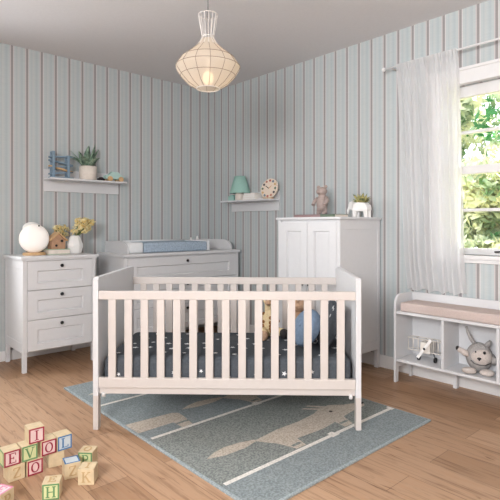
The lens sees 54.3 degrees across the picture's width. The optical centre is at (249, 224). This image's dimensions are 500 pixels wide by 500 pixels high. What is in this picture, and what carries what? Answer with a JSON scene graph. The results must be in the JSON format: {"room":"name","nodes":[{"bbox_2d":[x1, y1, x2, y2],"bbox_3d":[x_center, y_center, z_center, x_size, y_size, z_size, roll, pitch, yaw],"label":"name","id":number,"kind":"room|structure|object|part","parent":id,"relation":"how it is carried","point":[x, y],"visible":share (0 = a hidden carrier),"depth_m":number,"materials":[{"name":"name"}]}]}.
{"room":"children's room","nodes":[
{"label":"children's room","id":0,"kind":"room"},
{"bbox_2d":[0,43,212,351],"bbox_3d":[-2.345,-0.191,3.957,5.000,2.660,0.200,0,0,-42],"label":"wall","id":1,"kind":"structure","parent":0,"point":[157,134],"depth_m":4.66,"materials":[{"name":"paper"}]},
{"bbox_2d":[43,169,126,194],"bbox_3d":[-1.497,-0.396,4.470,0.718,0.195,0.175,0,0,-42],"label":"wall shelf","id":2,"kind":"object","parent":1,"relation":"attached to","point":[52,184],"visible":0.87,"depth_m":4.46,"materials":[{"name":"white paint"}]},
{"bbox_2d":[48,151,73,178],"bbox_3d":[-1.671,-0.527,4.302,0.205,0.235,0.080,0,0,-42],"label":"tower","id":3,"kind":"object","parent":2,"relation":"on","point":[52,167],"visible":0.79,"depth_m":4.27,"materials":[{"name":"blue wood"}]},
{"bbox_3d":[-1.725,-0.527,4.254,0.022,0.235,0.068,0,0,-42],"label":"post","id":4,"kind":"part","parent":3,"relation":"part of","materials":[{"name":"blue wood"}]},
{"bbox_3d":[-1.628,-0.512,4.341,0.022,0.205,0.068,0,0,-42],"label":"post","id":5,"kind":"part","parent":3,"relation":"part of","materials":[{"name":"blue wood"}]},
{"bbox_2d":[68,144,99,179],"bbox_3d":[-1.493,-0.583,4.394,0.311,0.347,0.313,0,0,-30],"label":"aloe","id":6,"kind":"object","parent":2,"relation":"on","point":[88,171],"visible":0.96,"depth_m":4.41,"materials":[{"name":"green plant"}]},
{"bbox_2d":[79,165,96,179],"bbox_3d":[-1.487,-0.474,4.468,0.156,0.128,0.156,0,0,-42],"label":"pot","id":7,"kind":"object","parent":6,"relation":"attached to","point":[89,172],"depth_m":4.40,"materials":[{"name":"beige ceramic"}]},
{"bbox_2d":[103,172,124,181],"bbox_3d":[-1.293,-0.456,4.630,0.192,0.092,0.086,0,0,-42],"label":"toy car","id":8,"kind":"object","parent":2,"relation":"on","point":[116,176],"visible":0.87,"depth_m":4.61,"materials":[{"name":"green paint"}]},
{"bbox_2d":[0,324,204,361],"bbox_3d":[-2.273,1.097,3.876,5.000,0.085,0.016,0,0,-42],"label":"baseboard","id":9,"kind":"structure","parent":1,"relation":"attached to","point":[14,354],"depth_m":4.27,"materials":[{"name":"white wood"}]},
{"bbox_2d":[0,0,487,88],"bbox_3d":[-0.269,-1.596,1.654,5.400,0.150,6.400,0,0,-42],"label":"ceiling","id":10,"kind":"structure","parent":0,"point":[147,38],"depth_m":3.75,"materials":[{"name":"paint"}]},
{"bbox_2d":[175,10,239,91],"bbox_3d":[-0.259,-1.179,3.000,0.400,0.685,0.400,0,0,-42],"label":"pendant lamp","id":11,"kind":"object","parent":10,"relation":"hanging from","point":[206,67],"visible":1,"depth_m":2.89,"materials":[{"name":"white fabric"}]},
{"bbox_3d":[-0.259,-0.992,3.000,0.394,0.307,0.394,0,0,-42],"label":"lamp shade","id":12,"kind":"part","parent":11,"relation":"part of","materials":[{"name":"white fabric"}]},
{"bbox_2d":[0,325,499,499],"bbox_3d":[-0.269,1.189,1.654,5.400,0.100,6.400,0,0,-42],"label":"floor","id":13,"kind":"structure","parent":0,"point":[455,455],"depth_m":2.48,"materials":[{"name":"brown wood"}]},
{"bbox_2d":[0,484,13,499],"bbox_3d":[-1.007,1.103,1.967,0.072,0.072,0.072,0,0,20],"label":"block","id":14,"kind":"object","parent":13,"relation":"on","point":[6,491],"visible":1,"depth_m":1.97,"materials":[{"name":"brown wood"}]},
{"bbox_3d":[-1.008,1.069,1.969,0.054,0.001,0.054,0,0,20],"label":"panel","id":15,"kind":"part","parent":14,"relation":"part of","materials":[{"name":"pink wood"}]},
{"bbox_2d":[3,461,24,482],"bbox_3d":[-1.064,1.104,2.196,0.072,0.070,0.070,0,0,45],"label":"block","id":16,"kind":"object","parent":13,"relation":"on","point":[16,472],"visible":0.87,"depth_m":2.17,"materials":[{"name":"brown wood"}]},
{"bbox_2d":[0,443,19,467],"bbox_3d":[-1.077,1.034,2.184,0.071,0.070,0.072,0,0,-42],"label":"block","id":17,"kind":"object","parent":16,"relation":"on","point":[9,454],"visible":1,"depth_m":2.16,"materials":[{"name":"brown wood"}]},
{"bbox_3d":[-1.104,1.034,2.161,0.001,0.054,0.054,0,0,-42],"label":"panel","id":18,"kind":"part","parent":17,"relation":"part of","materials":[{"name":"wood"}]},
{"bbox_3d":[-1.054,1.034,2.159,0.054,0.054,0.001,0,0,-42],"label":"panel","id":19,"kind":"part","parent":17,"relation":"part of","materials":[{"name":"pink wood"}]},
{"bbox_2d":[17,440,37,462],"bbox_3d":[-1.022,1.034,2.236,0.070,0.070,0.072,0,0,-42],"label":"block","id":20,"kind":"object","parent":16,"relation":"on","point":[27,452],"visible":0.91,"depth_m":2.21,"materials":[{"name":"brown wood"}]},
{"bbox_3d":[-0.999,1.034,2.211,0.054,0.054,0.001,0,0,-42],"label":"panel","id":21,"kind":"part","parent":20,"relation":"part of","materials":[{"name":"green wood"}]},
{"bbox_2d":[25,421,43,444],"bbox_3d":[-1.000,0.964,2.259,0.070,0.070,0.072,0,0,-39],"label":"block","id":22,"kind":"object","parent":20,"relation":"on","point":[34,432],"visible":1,"depth_m":2.24,"materials":[{"name":"brown wood"}]},
{"bbox_3d":[-0.978,0.964,2.233,0.054,0.054,0.001,0,0,-39],"label":"panel","id":23,"kind":"part","parent":22,"relation":"part of","materials":[{"name":"wood"}]},
{"bbox_2d":[25,454,42,476],"bbox_3d":[-1.002,1.104,2.246,0.070,0.070,0.072,0,0,-42],"label":"block","id":24,"kind":"object","parent":13,"relation":"on","point":[34,466],"visible":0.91,"depth_m":2.22,"materials":[{"name":"brown wood"}]},
{"bbox_3d":[-0.979,1.104,2.220,0.054,0.054,0.001,0,0,-42],"label":"panel","id":25,"kind":"part","parent":24,"relation":"part of","materials":[{"name":"pink wood"}]},
{"bbox_2d":[37,433,55,456],"bbox_3d":[-0.958,1.034,2.291,0.070,0.070,0.072,0,0,-42],"label":"block","id":26,"kind":"object","parent":24,"relation":"on","point":[48,446],"visible":0.94,"depth_m":2.27,"materials":[{"name":"brown wood"}]},
{"bbox_3d":[-0.935,1.034,2.266,0.054,0.054,0.001,0,0,-42],"label":"panel","id":27,"kind":"part","parent":26,"relation":"part of","materials":[{"name":"wood"}]},
{"bbox_2d":[3,253,98,373],"bbox_3d":[-1.664,0.693,4.079,0.621,0.892,0.491,0,0,-42],"label":"dresser","id":28,"kind":"object","parent":13,"relation":"on","point":[49,298],"visible":0.94,"depth_m":3.90,"materials":[{"name":"white paint"}]},
{"bbox_2d":[19,222,48,255],"bbox_3d":[-1.773,0.111,4.001,0.232,0.272,0.176,0,0,-34],"label":"night light","id":29,"kind":"object","parent":28,"relation":"on","point":[33,238],"visible":1,"depth_m":3.95,"materials":[{"name":"white glass"}]},
{"bbox_2d":[43,248,69,254],"bbox_3d":[-1.645,0.225,4.144,0.185,0.044,0.130,0,0,-42],"label":"book","id":30,"kind":"object","parent":28,"relation":"on","point":[47,251],"visible":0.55,"depth_m":4.09,"materials":[{"name":"white paper"}]},
{"bbox_2d":[48,232,67,248],"bbox_3d":[-1.644,0.132,4.138,0.100,0.143,0.160,0,0,44],"label":"house","id":31,"kind":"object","parent":30,"relation":"on","point":[57,240],"visible":0.94,"depth_m":4.11,"materials":[{"name":"brown wood"}]},
{"bbox_3d":[-1.526,0.861,3.925,0.517,0.237,0.020,0,0,-42],"label":"drawer","id":32,"kind":"part","parent":28,"relation":"part of","materials":[{"name":"white paint"}]},
{"bbox_3d":[-1.526,0.625,3.925,0.517,0.227,0.020,0,0,-42],"label":"drawer","id":33,"kind":"part","parent":28,"relation":"part of","materials":[{"name":"white paint"}]},
{"bbox_3d":[-1.526,0.395,3.925,0.517,0.224,0.020,0,0,-42],"label":"drawer","id":34,"kind":"part","parent":28,"relation":"part of","materials":[{"name":"white paint"}]},
{"bbox_2d":[66,217,95,253],"bbox_3d":[-1.474,0.089,4.271,0.256,0.316,0.138,0,0,-42],"label":"vase","id":35,"kind":"object","parent":28,"relation":"on","point":[74,243],"visible":1,"depth_m":4.22,"materials":[{"name":"white ceramic"}]},
{"bbox_2d":[52,224,69,236],"bbox_3d":[-1.667,0.120,4.297,0.144,0.254,0.109,0,0,-42],"label":"bouquet","id":36,"kind":"object","parent":35,"relation":"in","point":[56,228],"visible":0.59,"depth_m":4.29,"materials":[{"name":"yellow plant"}]},
{"bbox_3d":[-1.464,0.035,4.277,0.184,0.165,0.086,0,0,-42],"label":"stem","id":37,"kind":"part","parent":35,"relation":"part of","materials":[{"name":"yellow plant"}]},
{"bbox_3d":[-1.466,0.010,4.275,0.239,0.159,0.134,0,0,-42],"label":"flower","id":38,"kind":"part","parent":35,"relation":"part of","materials":[{"name":"yellow plant"}]},
{"bbox_2d":[42,475,61,499],"bbox_3d":[-0.831,1.103,2.047,0.070,0.072,0.072,0,0,-12],"label":"block","id":39,"kind":"object","parent":13,"relation":"on","point":[51,485],"visible":1,"depth_m":2.02,"materials":[{"name":"brown wood"}]},
{"bbox_3d":[-0.824,1.104,2.013,0.054,0.054,0.001,0,0,-12],"label":"panel","id":40,"kind":"part","parent":39,"relation":"part of","materials":[{"name":"green wood"}]},
{"bbox_2d":[47,450,63,467],"bbox_3d":[-0.929,1.104,2.327,0.072,0.070,0.070,0,0,-30],"label":"block","id":41,"kind":"object","parent":13,"relation":"on","point":[54,459],"visible":0.58,"depth_m":2.30,"materials":[{"name":"brown wood"}]},
{"bbox_2d":[52,429,71,451],"bbox_3d":[-0.903,1.034,2.341,0.070,0.070,0.072,0,0,-42],"label":"block","id":42,"kind":"object","parent":41,"relation":"on","point":[63,437],"visible":0.94,"depth_m":2.32,"materials":[{"name":"brown wood"}]},
{"bbox_3d":[-0.880,1.034,2.315,0.054,0.054,0.001,0,0,-42],"label":"panel","id":43,"kind":"part","parent":42,"relation":"part of","materials":[{"name":"blue wood"}]},
{"bbox_2d":[62,455,80,479],"bbox_3d":[-0.813,1.103,2.217,0.070,0.071,0.072,0,0,-30],"label":"block","id":44,"kind":"object","parent":13,"relation":"on","point":[70,465],"visible":0.94,"depth_m":2.19,"materials":[{"name":"brown wood"}]},
{"bbox_3d":[-0.814,1.069,2.218,0.054,0.001,0.054,0,0,-30],"label":"panel","id":45,"kind":"part","parent":44,"relation":"part of","materials":[{"name":"blue wood"}]},
{"bbox_2d":[78,462,97,484],"bbox_3d":[-0.720,1.103,2.166,0.070,0.072,0.072,0,0,-3],"label":"block","id":46,"kind":"object","parent":13,"relation":"on","point":[87,471],"visible":1,"depth_m":2.13,"materials":[{"name":"brown wood"}]},
{"bbox_2d":[78,446,97,463],"bbox_3d":[-0.774,1.103,2.325,0.070,0.072,0.072,0,0,3],"label":"block","id":47,"kind":"object","parent":13,"relation":"on","point":[86,453],"visible":0.89,"depth_m":2.30,"materials":[{"name":"brown wood"}]},
{"bbox_3d":[-0.776,1.104,2.291,0.054,0.054,0.001,0,0,3],"label":"panel","id":48,"kind":"part","parent":47,"relation":"part of","materials":[{"name":"green wood"}]},
{"bbox_2d":[97,248,239,333],"bbox_3d":[-0.769,0.698,4.857,1.342,0.882,0.538,0,0,-42],"label":"dresser","id":49,"kind":"object","parent":13,"relation":"on","point":[213,262],"visible":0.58,"depth_m":4.62,"materials":[{"name":"white paint"}]},
{"bbox_2d":[114,239,209,253],"bbox_3d":[-0.882,0.203,4.800,0.900,0.106,0.427,0,0,-42],"label":"mat","id":50,"kind":"object","parent":49,"relation":"on","point":[166,245],"visible":0.85,"depth_m":4.66,"materials":[{"name":"blue fabric"}]},
{"bbox_2d":[105,239,231,253],"bbox_3d":[-0.789,0.205,4.896,1.210,0.103,0.450,0,0,-42],"label":"tray","id":51,"kind":"object","parent":49,"relation":"on","point":[110,246],"visible":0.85,"depth_m":4.63,"materials":[{"name":"white paint"}]},
{"bbox_3d":[-0.615,0.866,4.685,1.239,0.227,0.020,0,0,-42],"label":"drawer","id":52,"kind":"part","parent":49,"relation":"part of","materials":[{"name":"white paint"}]},
{"bbox_3d":[-0.615,0.408,4.685,1.239,0.218,0.020,0,0,-42],"label":"drawer","id":53,"kind":"part","parent":49,"relation":"part of","materials":[{"name":"white paint"}]},
{"bbox_3d":[-0.615,0.634,4.685,1.239,0.227,0.020,0,0,-42],"label":"drawer","id":54,"kind":"part","parent":49,"relation":"part of","materials":[{"name":"white paint"}]},
{"bbox_2d":[64,381,430,499],"bbox_3d":[-0.122,1.132,3.104,1.370,0.013,1.985,0,0,-42],"label":"rug","id":55,"kind":"object","parent":13,"relation":"on","point":[247,447],"visible":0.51,"depth_m":2.65,"materials":[{"name":"blue carpet"}]},
{"bbox_2d":[93,266,360,430],"bbox_3d":[-0.122,0.715,3.061,1.484,0.848,0.750,0,0,2],"label":"cot","id":56,"kind":"object","parent":55,"relation":"on","point":[114,295],"visible":0.84,"depth_m":2.70,"materials":[{"name":"white paint"}]},
{"bbox_3d":[-0.858,1.043,2.728,0.030,0.192,0.045,0,0,2],"label":"leg","id":57,"kind":"part","parent":56,"relation":"part of","materials":[{"name":"white paint"}]},
{"bbox_3d":[-0.848,0.620,3.080,0.030,0.658,0.750,0,0,2],"label":"panel","id":58,"kind":"part","parent":56,"relation":"part of","materials":[{"name":"white paint"}]},
{"bbox_3d":[-0.131,0.391,2.703,1.424,0.048,0.026,0,0,2],"label":"rail","id":59,"kind":"part","parent":56,"relation":"part of","materials":[{"name":"white paint"}]},
{"bbox_3d":[-0.131,0.896,2.703,1.424,0.093,0.026,0,0,2],"label":"rail","id":60,"kind":"part","parent":56,"relation":"part of","materials":[{"name":"white paint"}]},
{"bbox_2d":[105,332,350,378],"bbox_3d":[-0.122,0.822,3.056,1.396,0.163,0.670,0,0,2],"label":"mattress","id":61,"kind":"object","parent":56,"relation":"on","point":[201,336],"visible":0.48,"depth_m":2.75,"materials":[{"name":"fabric"}]},
{"bbox_2d":[262,300,286,340],"bbox_3d":[0.155,0.604,3.207,0.193,0.284,0.213,0,0,2],"label":"giraffe","id":62,"kind":"object","parent":61,"relation":"on","point":[266,316],"visible":0.49,"depth_m":3.21,"materials":[{"name":"yellow fabric"}]},
{"bbox_2d":[295,300,303,318],"bbox_3d":[0.349,0.611,3.269,0.157,0.270,0.226,0,0,17],"label":"teddy bear","id":63,"kind":"object","parent":61,"relation":"on","point":[299,304],"visible":0.17,"depth_m":3.22},
{"bbox_2d":[295,309,319,346],"bbox_3d":[0.343,0.626,2.974,0.141,0.221,0.235,0,0,-30],"label":"cushion","id":64,"kind":"object","parent":61,"relation":"on","point":[299,321],"visible":0.62,"depth_m":2.92,"materials":[{"name":"blue fabric"}]},
{"bbox_2d":[316,300,336,346],"bbox_3d":[0.482,0.606,3.000,0.160,0.269,0.362,0,0,3],"label":"star pillow","id":65,"kind":"object","parent":61,"relation":"on","point":[332,305],"visible":0.3,"depth_m":2.85,"materials":[{"name":"grey fabric"}]},
{"bbox_3d":[-0.112,0.391,3.419,1.424,0.048,0.026,0,0,2],"label":"rail","id":66,"kind":"part","parent":56,"relation":"part of","materials":[{"name":"white paint"}]},
{"bbox_3d":[0.605,0.620,3.041,0.030,0.658,0.750,0,0,2],"label":"panel","id":67,"kind":"part","parent":56,"relation":"part of","materials":[{"name":"white paint"}]},
{"bbox_3d":[0.596,1.037,2.689,0.030,0.180,0.045,0,0,2],"label":"leg","id":68,"kind":"part","parent":56,"relation":"part of","materials":[{"name":"white paint"}]},
{"bbox_2d":[276,217,381,367],"bbox_3d":[0.628,0.539,3.959,0.552,1.200,0.663,0,0,-42],"label":"wardrobe","id":69,"kind":"object","parent":13,"relation":"on","point":[307,246],"visible":0.53,"depth_m":3.79,"materials":[{"name":"white paint"}]},
{"bbox_3d":[0.356,0.478,3.906,0.020,1.002,0.282,0,0,-42],"label":"door","id":70,"kind":"part","parent":69,"relation":"part of","materials":[{"name":"white paint"}]},
{"bbox_2d":[294,214,319,216],"bbox_3d":[0.542,-0.074,4.100,0.180,0.026,0.295,0,0,-42],"label":"book","id":71,"kind":"object","parent":69,"relation":"on","point":[308,215],"visible":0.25,"depth_m":4.02,"materials":[{"name":"pink paper"}]},
{"bbox_2d":[311,185,328,213],"bbox_3d":[0.597,-0.210,4.065,0.096,0.246,0.183,0,0,-36],"label":"bear figurine","id":72,"kind":"object","parent":71,"relation":"on","point":[322,200],"visible":1,"depth_m":4.04,"materials":[{"name":"beige ceramic"}]},
{"bbox_3d":[0.552,-0.198,4.106,0.067,0.078,0.053,0,0,20],"label":"arm","id":73,"kind":"part","parent":72,"relation":"part of"},
{"bbox_3d":[0.620,-0.115,4.046,0.047,0.056,0.054,0,0,-36],"label":"leg","id":74,"kind":"part","parent":72,"relation":"part of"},
{"bbox_3d":[0.622,-0.198,4.012,0.052,0.079,0.067,0,0,-3],"label":"arm","id":75,"kind":"part","parent":72,"relation":"part of"},
{"bbox_3d":[0.547,0.478,3.694,0.020,1.002,0.282,0,0,-42],"label":"door","id":76,"kind":"part","parent":69,"relation":"part of","materials":[{"name":"white paint"}]},
{"bbox_2d":[320,214,348,216],"bbox_3d":[0.677,-0.074,3.905,0.180,0.026,0.145,0,0,-42],"label":"book","id":77,"kind":"object","parent":69,"relation":"on","point":[321,215],"visible":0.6,"depth_m":3.85,"materials":[{"name":"white paper"}]},
{"bbox_2d":[347,194,371,216],"bbox_3d":[0.886,-0.162,3.899,0.137,0.204,0.227,0,0,-23],"label":"planter","id":78,"kind":"object","parent":69,"relation":"on","point":[359,205],"visible":0.95,"depth_m":3.86,"materials":[{"name":"white ceramic"}]},
{"bbox_3d":[0.839,-0.092,3.901,0.038,0.064,0.033,0,0,3],"label":"leg","id":79,"kind":"part","parent":78,"relation":"part of","materials":[{"name":"white ceramic"}]},
{"bbox_3d":[0.907,-0.092,3.826,0.038,0.064,0.033,0,0,3],"label":"leg","id":80,"kind":"part","parent":78,"relation":"part of","materials":[{"name":"white ceramic"}]},
{"bbox_2d":[394,291,499,388],"bbox_3d":[1.499,0.822,3.219,0.245,0.635,1.085,0,0,-42],"label":"storage bench","id":81,"kind":"object","parent":13,"relation":"on","point":[451,332],"visible":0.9,"depth_m":3.41,"materials":[{"name":"white paint"}]},
{"bbox_3d":[1.141,0.822,3.615,0.245,0.635,0.018,0,0,-42],"label":"panel","id":82,"kind":"part","parent":81,"relation":"part of","materials":[{"name":"white paint"}]},
{"bbox_2d":[408,335,440,362],"bbox_3d":[1.274,0.881,3.473,0.274,0.174,0.167,0,0,44],"label":"toy biplane","id":83,"kind":"object","parent":81,"relation":"on","point":[426,346],"visible":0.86,"depth_m":3.43,"materials":[{"name":"white wood"}]},
{"bbox_2d":[396,353,499,384],"bbox_3d":[1.499,0.978,3.219,0.237,0.018,1.049,0,0,-42],"label":"shelf","id":84,"kind":"object","parent":81,"relation":"attached to","point":[426,361],"depth_m":3.36,"materials":[{"name":"white paint"}]},
{"bbox_2d":[401,300,499,324],"bbox_3d":[1.500,0.590,3.211,0.213,0.064,1.011,0,0,-42],"label":"seat cushion","id":85,"kind":"object","parent":81,"relation":"on","point":[461,312],"visible":1,"depth_m":3.25,"materials":[{"name":"fabric"}]},
{"bbox_3d":[1.584,0.805,3.295,0.008,0.327,1.049,0,0,-42],"label":"panel","id":86,"kind":"part","parent":81,"relation":"part of","materials":[{"name":"white paint"}]},
{"bbox_3d":[1.441,1.063,3.406,0.040,0.152,0.026,0,0,-42],"label":"leg","id":87,"kind":"part","parent":81,"relation":"part of","materials":[{"name":"white paint"}]},
{"bbox_3d":[1.584,0.563,3.295,0.016,0.118,1.049,0,0,-42],"label":"backrest","id":88,"kind":"part","parent":81,"relation":"part of","materials":[{"name":"white paint"}]},
{"bbox_2d":[456,326,495,376],"bbox_3d":[1.486,0.822,3.196,0.251,0.292,0.181,0,0,25],"label":"plush monster","id":89,"kind":"object","parent":81,"relation":"on","point":[479,356],"visible":1,"depth_m":3.16,"materials":[{"name":"grey fabric"}]},
{"bbox_3d":[1.415,0.842,3.225,0.085,0.071,0.043,0,0,11],"label":"arm","id":90,"kind":"part","parent":89,"relation":"part of"},
{"bbox_3d":[1.577,0.873,3.156,0.042,0.069,0.072,0,0,-5],"label":"arm","id":91,"kind":"part","parent":89,"relation":"part of"},
{"bbox_2d":[213,0,499,356],"bbox_3d":[1.594,-0.191,3.470,0.200,2.660,6.200,0,0,-42],"label":"wall","id":92,"kind":"structure","parent":0,"point":[331,119],"depth_m":4.26,"materials":[{"name":"paper"}]},
{"bbox_2d":[220,191,279,211],"bbox_3d":[-0.009,-0.239,4.968,0.175,0.195,0.728,0,0,-42],"label":"wall shelf","id":93,"kind":"object","parent":92,"relation":"attached to","point":[267,204],"visible":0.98,"depth_m":4.95,"materials":[{"name":"white paint"}]},
{"bbox_2d":[228,195,234,200],"bbox_3d":[-0.183,-0.288,5.180,0.060,0.068,0.090,0,0,-42],"label":"trinket box","id":94,"kind":"object","parent":93,"relation":"on","point":[231,197],"visible":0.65,"depth_m":5.15,"materials":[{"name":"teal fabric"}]},
{"bbox_2d":[230,176,249,199],"bbox_3d":[-0.104,-0.380,5.062,0.220,0.252,0.220,0,0,-42],"label":"table lamp","id":95,"kind":"object","parent":93,"relation":"on","point":[239,186],"visible":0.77,"depth_m":5.00,"materials":[{"name":"teal fabric"}]},
{"bbox_2d":[243,197,263,199],"bbox_3d":[0.028,-0.265,4.886,0.120,0.022,0.190,0,0,-42],"label":"book","id":96,"kind":"object","parent":93,"relation":"on","point":[245,198],"visible":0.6,"depth_m":4.83,"materials":[{"name":"white paper"}]},
{"bbox_2d":[243,195,262,197],"bbox_3d":[0.028,-0.286,4.886,0.120,0.020,0.170,0,0,-45],"label":"book","id":97,"kind":"object","parent":96,"relation":"on","point":[244,196],"visible":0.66,"depth_m":4.84,"materials":[{"name":"white paper"}]},
{"bbox_2d":[243,193,261,195],"bbox_3d":[0.028,-0.306,4.886,0.150,0.020,0.120,0,0,42],"label":"book","id":98,"kind":"object","parent":97,"relation":"on","point":[244,193],"visible":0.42,"depth_m":4.84,"materials":[{"name":"white paper"}]},
{"bbox_2d":[261,178,277,198],"bbox_3d":[0.186,-0.355,4.761,0.204,0.203,0.078,0,0,42],"label":"clock","id":99,"kind":"object","parent":93,"relation":"on","point":[269,188],"visible":0.94,"depth_m":4.75,"materials":[{"name":"brown wood"}]},
{"bbox_2d":[213,322,499,396],"bbox_3d":[1.587,1.089,3.317,0.016,0.100,5.984,0,0,-42],"label":"baseboard","id":100,"kind":"structure","parent":92,"relation":"attached to","point":[386,361],"depth_m":3.57,"materials":[{"name":"white wood"}]},
{"bbox_2d":[382,37,499,71],"bbox_3d":[1.720,-1.213,3.108,0.098,0.032,1.974,0,0,-42],"label":"curtain rod","id":101,"kind":"object","parent":92,"relation":"attached to","point":[495,39],"visible":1,"depth_m":3.31,"materials":[{"name":"white metal"}]},
{"bbox_2d":[396,48,466,295],"bbox_3d":[1.308,-0.364,3.549,0.079,1.721,0.509,0,0,-42],"label":"curtain","id":102,"kind":"object","parent":101,"relation":"hanging from","point":[428,86],"visible":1,"depth_m":3.52,"materials":[{"name":"white fabric"}]},
{"bbox_2d":[459,58,499,264],"bbox_3d":[1.852,-0.419,3.093,0.142,1.367,1.455,0,0,-42],"label":"window","id":103,"kind":"structure","parent":92,"relation":"in","point":[488,70],"depth_m":3.36,"materials":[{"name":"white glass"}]},
{"bbox_3d":[1.834,-0.447,3.077,0.090,1.312,1.455,0,0,-42],"label":"casing","id":104,"kind":"part","parent":103,"relation":"part of","materials":[{"name":"white wood"}]},
{"bbox_3d":[1.834,0.236,3.076,0.092,0.055,1.455,0,0,-42],"label":"sill","id":105,"kind":"part","parent":103,"relation":"part of","materials":[{"name":"white wood"}]},
{"label":"outside","id":106,"kind":"structure","parent":0,"visible":0},
{"bbox_3d":[5.612,1.439,10.998,15.750,0.100,28.000,0,0,-42],"label":"ground","id":107,"kind":"structure","parent":106,"visible":0},
{"bbox_2d":[460,92,499,248],"bbox_3d":[3.927,-1.323,8.527,3.407,5.440,4.459,0,0,-39],"label":"tree","id":108,"kind":"object","parent":107,"relation":"on","point":[481,229],"visible":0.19,"depth_m":7.59,"materials":[{"name":"green plant"}]}
]}

